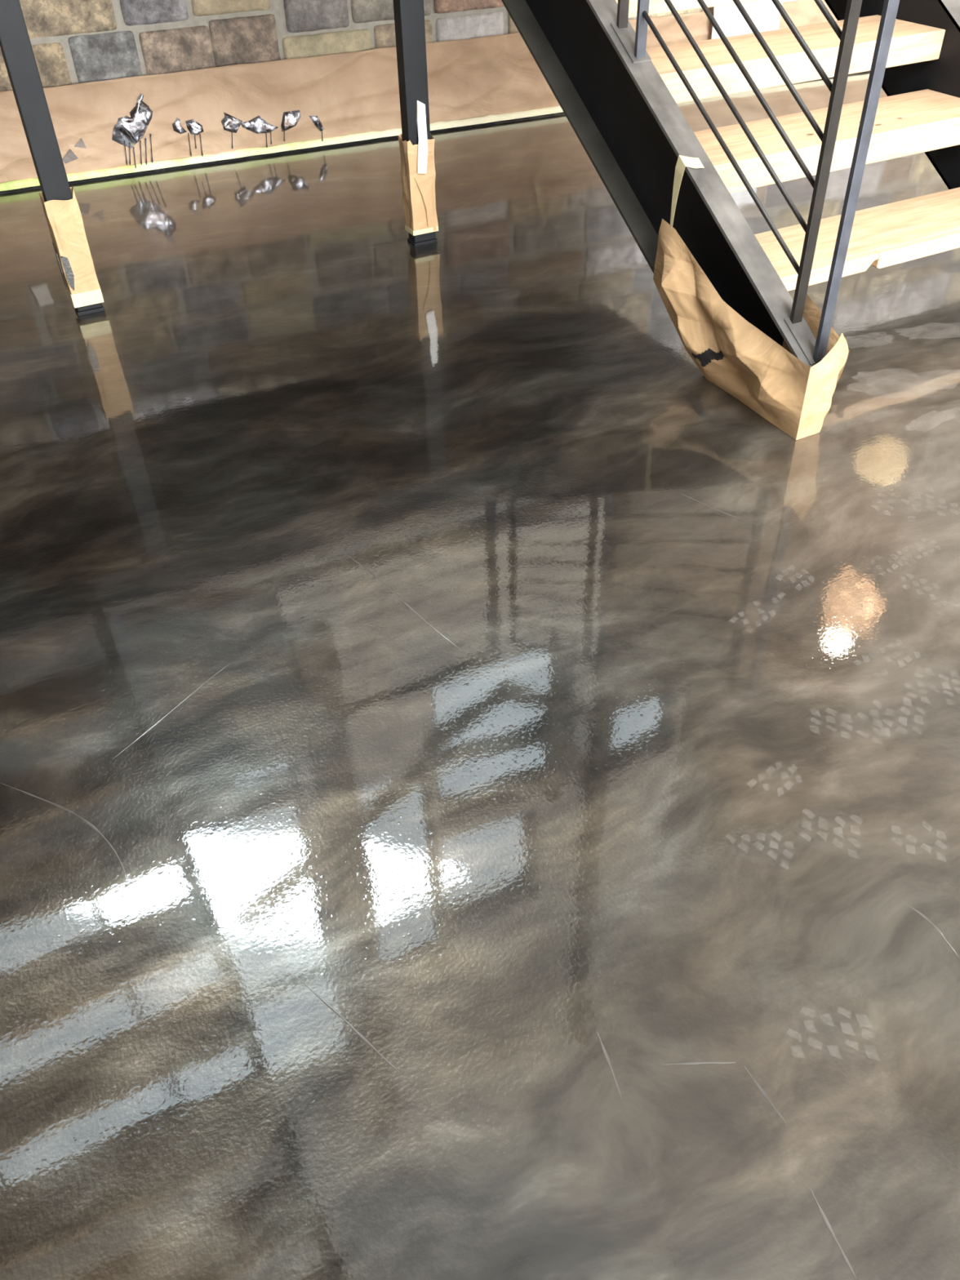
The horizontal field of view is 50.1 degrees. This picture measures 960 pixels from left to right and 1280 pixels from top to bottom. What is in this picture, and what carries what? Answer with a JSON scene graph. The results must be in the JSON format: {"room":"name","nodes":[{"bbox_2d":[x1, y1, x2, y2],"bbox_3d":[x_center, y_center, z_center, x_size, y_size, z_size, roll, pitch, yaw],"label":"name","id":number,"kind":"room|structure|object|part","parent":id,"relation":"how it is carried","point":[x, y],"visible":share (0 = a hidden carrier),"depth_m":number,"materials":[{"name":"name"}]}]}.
{"room":"basement under renovation","nodes":[
{"label":"basement under renovation","id":0,"kind":"room"},
{"bbox_2d":[0,0,798,91],"bbox_3d":[-1.372,-6.145,1.702,10.650,10.000,0.287,-16,43,-16],"label":"wall","id":1,"kind":"structure","parent":0,"point":[73,42],"depth_m":4.54,"materials":[{"name":"stone"}]},
{"bbox_2d":[0,0,837,191],"bbox_3d":[-1.277,-2.390,4.688,10.131,0.386,0.043,-16,43,-16],"label":"paper","id":2,"kind":"object","parent":1,"relation":"attached to","point":[144,122],"visible":0.53,"depth_m":4.79,"materials":[{"name":"paper"}]},
{"bbox_2d":[0,71,870,194],"bbox_3d":[-1.230,-2.261,4.832,10.333,0.024,0.044,-16,43,-16],"label":"baseboard","id":3,"kind":"structure","parent":1,"relation":"attached to","point":[562,113],"depth_m":4.90,"materials":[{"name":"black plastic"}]},
{"bbox_2d":[711,0,782,39],"bbox_3d":[1.393,-3.327,5.330,0.460,0.370,0.041,-17,43,-17],"label":"plastic sheet","id":4,"kind":"object","parent":1,"relation":"attached to","point":[764,14],"visible":0.59,"depth_m":5.39,"materials":[{"name":"white"}]},
{"bbox_2d":[0,71,959,1279],"bbox_3d":[0.657,0.054,2.183,10.600,0.121,10.100,-20,44,-20],"label":"floor","id":5,"kind":"structure","parent":0,"point":[479,783],"depth_m":1.95,"materials":[{"name":"grey concrete"}]},
{"bbox_2d":[0,0,104,315],"bbox_3d":[-1.363,-1.536,3.215,0.090,1.040,0.068,-20,44,-20],"label":"steel post","id":6,"kind":"object","parent":5,"relation":"on","point":[15,46],"visible":0.73,"depth_m":3.11,"materials":[{"name":"black metal"}]},
{"bbox_2d":[39,184,103,307],"bbox_3d":[-1.357,-1.308,3.409,0.110,0.377,0.087,-20,44,-20],"label":"paper sleeve","id":7,"kind":"object","parent":6,"relation":"on","point":[64,218],"visible":0.98,"depth_m":3.39,"materials":[{"name":"beige paper"}]},
{"bbox_3d":[-1.352,-1.147,3.550,0.090,0.012,0.068,-20,44,-20],"label":"plate","id":8,"kind":"part","parent":6,"relation":"part of","materials":[{"name":"black paint"}]},
{"bbox_2d":[392,0,437,246],"bbox_3d":[-0.232,-1.935,3.638,0.096,1.040,0.082,-20,44,-20],"label":"steel post","id":9,"kind":"object","parent":5,"relation":"on","point":[409,15],"depth_m":3.59,"materials":[{"name":"black metal"}]},
{"bbox_2d":[398,133,438,235],"bbox_3d":[-0.229,-1.705,3.841,0.116,0.340,0.088,-20,44,-20],"label":"paper sleeve","id":10,"kind":"object","parent":9,"relation":"attached to","point":[419,200],"visible":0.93,"depth_m":3.83,"materials":[{"name":"beige paper"}]},
{"bbox_3d":[-0.212,-1.813,3.705,0.051,0.243,0.017,-20,44,-20],"label":"tape strip","id":11,"kind":"part","parent":9,"relation":"part of","materials":[{"name":"white paper"}]},
{"bbox_3d":[-0.223,-1.549,3.978,0.096,0.012,0.068,-20,44,-20],"label":"plate","id":12,"kind":"part","parent":9,"relation":"part of","materials":[{"name":"black paint"}]},
{"bbox_2d":[501,0,959,367],"bbox_3d":[1.026,-2.125,2.988,1.370,2.118,1.856,-20,44,-20],"label":"staircase","id":13,"kind":"structure","parent":5,"relation":"on","point":[620,97],"depth_m":3.15,"materials":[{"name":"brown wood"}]},
{"bbox_3d":[0.442,-1.751,3.005,0.062,0.085,0.130,-20,44,-20],"label":"bar plate","id":14,"kind":"part","parent":13,"relation":"part of","materials":[{"name":"grey metal"}]},
{"bbox_2d":[670,155,704,226],"bbox_3d":[0.594,-1.278,2.945,0.077,0.207,0.037,-3,41,-1],"label":"tape strip","id":15,"kind":"object","parent":13,"relation":"attached to","point":[682,162],"visible":1,"depth_m":2.90,"materials":[{"name":"white paper"}]},
{"bbox_3d":[0.655,-1.367,2.802,0.013,0.501,0.803,-20,44,-20],"label":"railing rod","id":16,"kind":"part","parent":13,"relation":"part of","materials":[{"name":"grey metal"}]},
{"bbox_3d":[0.653,-1.449,2.732,0.013,0.501,0.803,-20,44,-20],"label":"railing rod","id":17,"kind":"part","parent":13,"relation":"part of","materials":[{"name":"grey metal"}]},
{"bbox_2d":[653,218,849,439],"bbox_3d":[0.718,-0.904,2.919,0.183,0.372,0.754,-20,44,-20],"label":"paper","id":18,"kind":"object","parent":13,"relation":"attached to","point":[731,353],"visible":0.99,"depth_m":2.85,"materials":[{"name":"brown paper"}]},
{"bbox_3d":[0.894,-0.763,2.784,0.051,0.325,0.220,-20,44,-20],"label":"panel","id":19,"kind":"part","parent":18,"relation":"part of","materials":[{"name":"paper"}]},
{"bbox_3d":[0.908,-0.668,2.702,0.126,0.287,0.014,-22,45,-22],"label":"panel","id":20,"kind":"part","parent":18,"relation":"part of","materials":[{"name":"paper"}]},
{"bbox_3d":[0.650,-1.531,2.661,0.013,0.501,0.803,-20,44,-20],"label":"railing rod","id":21,"kind":"part","parent":13,"relation":"part of","materials":[{"name":"grey metal"}]},
{"bbox_3d":[0.648,-1.613,2.591,0.013,0.500,0.803,-20,44,-20],"label":"railing rod","id":22,"kind":"part","parent":13,"relation":"part of","materials":[{"name":"grey metal"}]},
{"bbox_3d":[0.875,-0.805,2.751,0.062,0.082,0.126,-20,44,-20],"label":"bar plate","id":23,"kind":"part","parent":13,"relation":"part of","materials":[{"name":"grey metal"}]},
{"bbox_3d":[0.645,-1.694,2.520,0.013,0.501,0.803,-20,44,-20],"label":"railing rod","id":24,"kind":"part","parent":13,"relation":"part of","materials":[{"name":"grey metal"}]},
{"bbox_3d":[0.643,-1.776,2.450,0.013,0.500,0.803,-20,44,-20],"label":"railing rod","id":25,"kind":"part","parent":13,"relation":"part of","materials":[{"name":"grey metal"}]}
]}

